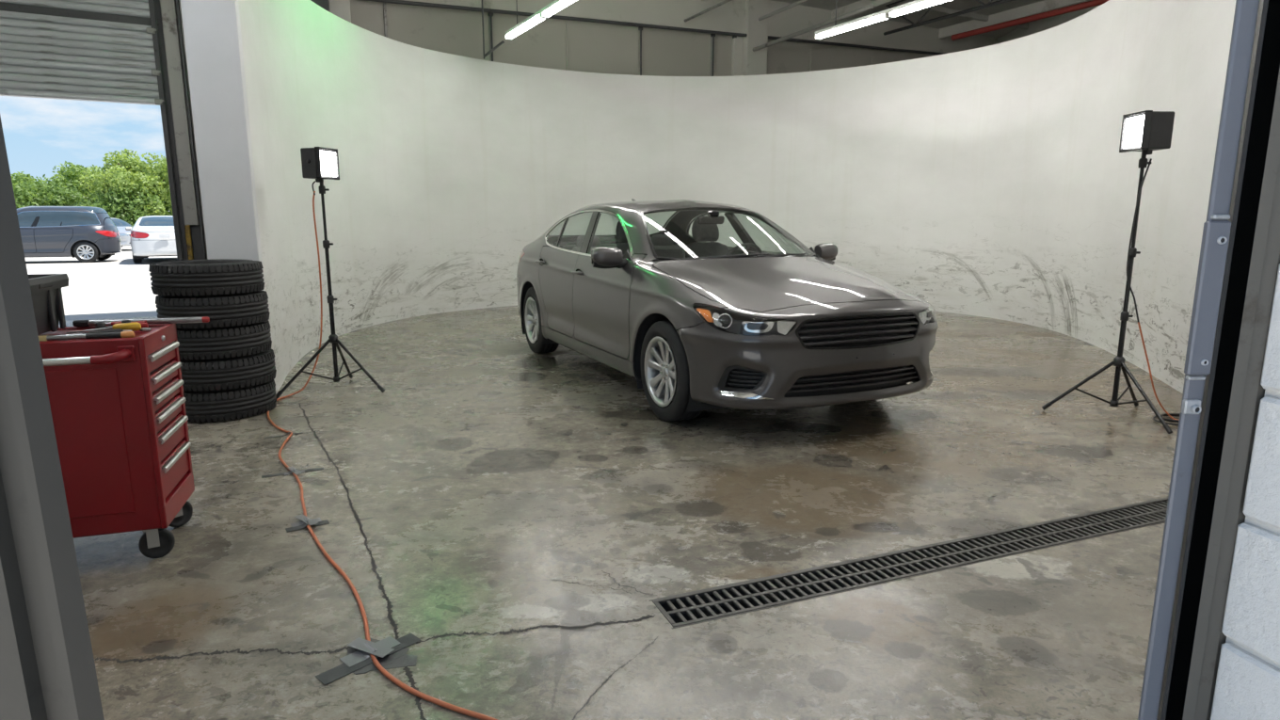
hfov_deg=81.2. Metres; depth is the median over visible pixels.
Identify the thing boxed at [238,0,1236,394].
wall
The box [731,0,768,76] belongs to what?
column
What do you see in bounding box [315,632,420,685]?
strip
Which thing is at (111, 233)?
tail light
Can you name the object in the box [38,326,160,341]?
tray
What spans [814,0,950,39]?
strip light
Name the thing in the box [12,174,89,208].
leafy tree
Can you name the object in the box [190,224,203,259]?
trim
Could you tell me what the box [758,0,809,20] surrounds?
brace
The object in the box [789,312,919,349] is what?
grille
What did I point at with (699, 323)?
sedan
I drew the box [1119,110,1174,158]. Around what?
work light
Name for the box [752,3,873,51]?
brace
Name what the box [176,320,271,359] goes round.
tire
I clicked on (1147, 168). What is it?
lamp cord
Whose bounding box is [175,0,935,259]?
wall
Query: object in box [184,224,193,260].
trim
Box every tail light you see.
[96,230,116,237]
[130,231,148,238]
[517,250,524,264]
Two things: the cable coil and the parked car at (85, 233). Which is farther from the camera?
the parked car at (85, 233)
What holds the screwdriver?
on the tool cart
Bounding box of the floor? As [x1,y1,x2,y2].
[58,305,1182,719]
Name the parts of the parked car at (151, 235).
quarter panel, trunk lid, number plate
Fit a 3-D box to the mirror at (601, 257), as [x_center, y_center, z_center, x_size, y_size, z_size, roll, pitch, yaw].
[-0.199,-0.743,5.398,0.303,0.156,0.244,0,11,0]
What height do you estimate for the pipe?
0.100 m
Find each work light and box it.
[300,146,339,185]
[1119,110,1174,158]
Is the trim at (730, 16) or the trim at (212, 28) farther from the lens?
the trim at (730, 16)
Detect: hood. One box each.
[116,226,132,232]
[652,256,922,312]
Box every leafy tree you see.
[11,171,45,188]
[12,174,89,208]
[41,160,101,186]
[47,161,100,204]
[73,178,165,225]
[77,148,172,216]
[148,162,172,215]
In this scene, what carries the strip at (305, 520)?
on the floor
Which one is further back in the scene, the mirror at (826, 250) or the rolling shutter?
the rolling shutter
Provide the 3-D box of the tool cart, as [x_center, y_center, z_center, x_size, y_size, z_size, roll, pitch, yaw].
[-2.242,0.343,2.887,0.776,0.888,0.517,-3,11,-18]
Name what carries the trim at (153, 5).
attached to the wall at (551, 43)
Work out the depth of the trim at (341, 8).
10.52 m
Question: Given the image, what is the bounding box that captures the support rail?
[481,0,504,59]
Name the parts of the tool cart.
push handle, panel, drawer, drawer pull, drawer, panel, frame, drawer, drawer pull, drawer pull, drawer, drawer pull, drawer, drawer pull, drawer, drawer pull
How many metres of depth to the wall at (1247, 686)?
1.12 m
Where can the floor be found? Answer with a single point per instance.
(511, 509)
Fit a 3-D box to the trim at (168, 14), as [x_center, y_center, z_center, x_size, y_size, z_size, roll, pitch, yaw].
[-6.168,-3.651,9.944,0.170,3.650,0.300,-6,12,-27]
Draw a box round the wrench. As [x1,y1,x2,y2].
[112,327,150,331]
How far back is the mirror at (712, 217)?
5.87 m
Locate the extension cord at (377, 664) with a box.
[266,180,497,719]
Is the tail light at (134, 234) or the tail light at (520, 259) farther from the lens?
the tail light at (134, 234)
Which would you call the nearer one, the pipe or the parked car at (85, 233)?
the pipe
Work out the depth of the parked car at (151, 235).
22.86 m
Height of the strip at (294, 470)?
0.018 m
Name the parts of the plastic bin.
bin handle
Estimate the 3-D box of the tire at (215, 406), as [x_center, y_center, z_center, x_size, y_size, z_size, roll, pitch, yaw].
[-2.905,0.257,5.200,0.670,0.212,0.670,-2,11,-10]
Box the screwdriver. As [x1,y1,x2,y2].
[65,321,141,334]
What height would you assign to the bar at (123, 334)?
0.028 m
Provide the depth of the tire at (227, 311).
4.82 m
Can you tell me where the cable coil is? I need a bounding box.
[1152,413,1179,425]
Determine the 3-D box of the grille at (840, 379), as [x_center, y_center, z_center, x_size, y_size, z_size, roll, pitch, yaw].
[1.283,0.105,4.555,0.962,0.162,0.510,0,11,0]
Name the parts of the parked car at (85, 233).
door, door, window trim, trunk lid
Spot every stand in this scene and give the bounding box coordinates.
[275,185,384,399]
[1041,158,1172,433]
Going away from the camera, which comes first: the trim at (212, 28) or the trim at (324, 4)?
the trim at (212, 28)
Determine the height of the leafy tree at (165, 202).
5.852 m
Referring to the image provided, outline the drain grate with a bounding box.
[649,496,1167,628]
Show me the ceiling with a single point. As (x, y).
(1014, 9)
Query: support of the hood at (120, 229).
attached to the parked car at (125, 236)
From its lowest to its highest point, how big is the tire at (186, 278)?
0.212 m
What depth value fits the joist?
12.74 m
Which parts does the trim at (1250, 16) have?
latch plate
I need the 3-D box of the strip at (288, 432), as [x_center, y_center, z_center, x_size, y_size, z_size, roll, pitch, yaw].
[-2.207,0.460,4.625,0.219,0.016,0.022,-7,13,-34]
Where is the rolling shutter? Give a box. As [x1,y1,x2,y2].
[0,0,164,105]
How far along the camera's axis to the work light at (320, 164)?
5.50 m
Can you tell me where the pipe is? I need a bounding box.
[951,0,1108,40]
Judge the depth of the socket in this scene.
2.95 m
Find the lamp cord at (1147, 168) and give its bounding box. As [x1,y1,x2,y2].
[1126,158,1176,419]
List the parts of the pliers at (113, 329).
handle, handle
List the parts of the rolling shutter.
rail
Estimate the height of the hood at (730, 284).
0.270 m
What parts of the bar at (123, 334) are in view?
blade, rod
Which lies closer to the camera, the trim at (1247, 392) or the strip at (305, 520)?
the trim at (1247, 392)
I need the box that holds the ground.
[25,245,177,320]
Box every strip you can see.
[261,465,323,478]
[264,432,303,438]
[285,513,329,531]
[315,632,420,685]
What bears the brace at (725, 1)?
attached to the wall at (551, 43)
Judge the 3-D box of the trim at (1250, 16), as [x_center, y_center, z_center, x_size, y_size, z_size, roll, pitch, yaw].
[0.888,-0.199,1.125,0.173,2.600,0.033,-10,14,-42]
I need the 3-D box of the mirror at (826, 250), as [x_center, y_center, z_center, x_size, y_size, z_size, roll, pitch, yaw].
[1.494,-0.881,6.140,0.301,0.156,0.244,0,11,0]
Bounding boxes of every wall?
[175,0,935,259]
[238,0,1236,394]
[996,4,1101,44]
[1210,263,1279,719]
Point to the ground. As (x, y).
(116, 286)
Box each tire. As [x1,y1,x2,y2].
[148,258,264,296]
[155,290,269,328]
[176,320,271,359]
[179,348,276,391]
[183,379,276,422]
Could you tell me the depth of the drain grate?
2.92 m
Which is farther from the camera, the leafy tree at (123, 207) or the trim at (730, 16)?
the leafy tree at (123, 207)
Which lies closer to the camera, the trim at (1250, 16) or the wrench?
the trim at (1250, 16)
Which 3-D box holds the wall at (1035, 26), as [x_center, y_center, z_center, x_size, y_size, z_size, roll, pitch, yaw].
[8.157,-3.086,9.177,0.200,5.320,16.775,0,11,0]
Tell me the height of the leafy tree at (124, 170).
5.606 m
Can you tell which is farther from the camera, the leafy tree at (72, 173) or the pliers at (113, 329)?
the leafy tree at (72, 173)
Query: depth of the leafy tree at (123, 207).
42.63 m
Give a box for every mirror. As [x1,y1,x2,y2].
[591,246,632,268]
[697,210,724,223]
[804,242,837,260]
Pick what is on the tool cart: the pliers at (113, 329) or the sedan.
the pliers at (113, 329)
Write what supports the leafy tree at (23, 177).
on the grass verge
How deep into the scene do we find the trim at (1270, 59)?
1.22 m
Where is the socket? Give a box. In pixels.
[95,321,105,328]
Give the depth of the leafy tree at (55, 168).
54.03 m
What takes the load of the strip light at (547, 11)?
hanging from the ceiling
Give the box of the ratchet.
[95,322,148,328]
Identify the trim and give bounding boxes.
[0,115,104,719]
[148,0,188,260]
[160,0,199,224]
[176,0,206,259]
[180,0,265,290]
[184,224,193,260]
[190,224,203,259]
[310,0,329,12]
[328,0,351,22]
[362,0,944,55]
[404,0,997,53]
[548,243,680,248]
[1137,0,1268,719]
[1165,0,1279,719]
[1182,67,1279,719]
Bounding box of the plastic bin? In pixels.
[28,273,68,335]
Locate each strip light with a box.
[505,0,576,39]
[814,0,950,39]
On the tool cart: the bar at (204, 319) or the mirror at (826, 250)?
the bar at (204, 319)
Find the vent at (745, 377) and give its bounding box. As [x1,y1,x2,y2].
[729,368,765,387]
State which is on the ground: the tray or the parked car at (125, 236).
the parked car at (125, 236)
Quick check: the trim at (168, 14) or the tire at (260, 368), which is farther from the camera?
the trim at (168, 14)
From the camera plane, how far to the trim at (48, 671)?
1.05 m
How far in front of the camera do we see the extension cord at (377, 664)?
2.69 m
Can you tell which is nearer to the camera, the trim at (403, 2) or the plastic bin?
the plastic bin
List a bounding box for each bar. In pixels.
[38,331,134,340]
[72,316,209,326]
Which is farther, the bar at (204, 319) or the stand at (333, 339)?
the stand at (333, 339)
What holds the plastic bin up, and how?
on the tool cart
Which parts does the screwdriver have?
handle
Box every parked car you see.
[16,206,121,262]
[110,217,133,247]
[125,215,176,263]
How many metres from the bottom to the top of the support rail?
0.820 m
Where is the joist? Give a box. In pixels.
[883,0,1013,35]
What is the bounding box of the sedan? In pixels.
[516,198,938,421]
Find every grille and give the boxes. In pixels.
[784,365,917,397]
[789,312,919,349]
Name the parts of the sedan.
door handle, door, door handle, trunk lid, quarter panel, window trim, sill, door, seat, seat, seat, quarter panel, door, window trim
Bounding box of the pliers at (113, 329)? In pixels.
[72,328,123,334]
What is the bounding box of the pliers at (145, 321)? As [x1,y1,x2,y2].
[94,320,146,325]
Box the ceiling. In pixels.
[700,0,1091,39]
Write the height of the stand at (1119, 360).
1.732 m
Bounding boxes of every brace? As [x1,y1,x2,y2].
[684,0,732,21]
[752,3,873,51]
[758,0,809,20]
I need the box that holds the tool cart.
[38,323,194,558]

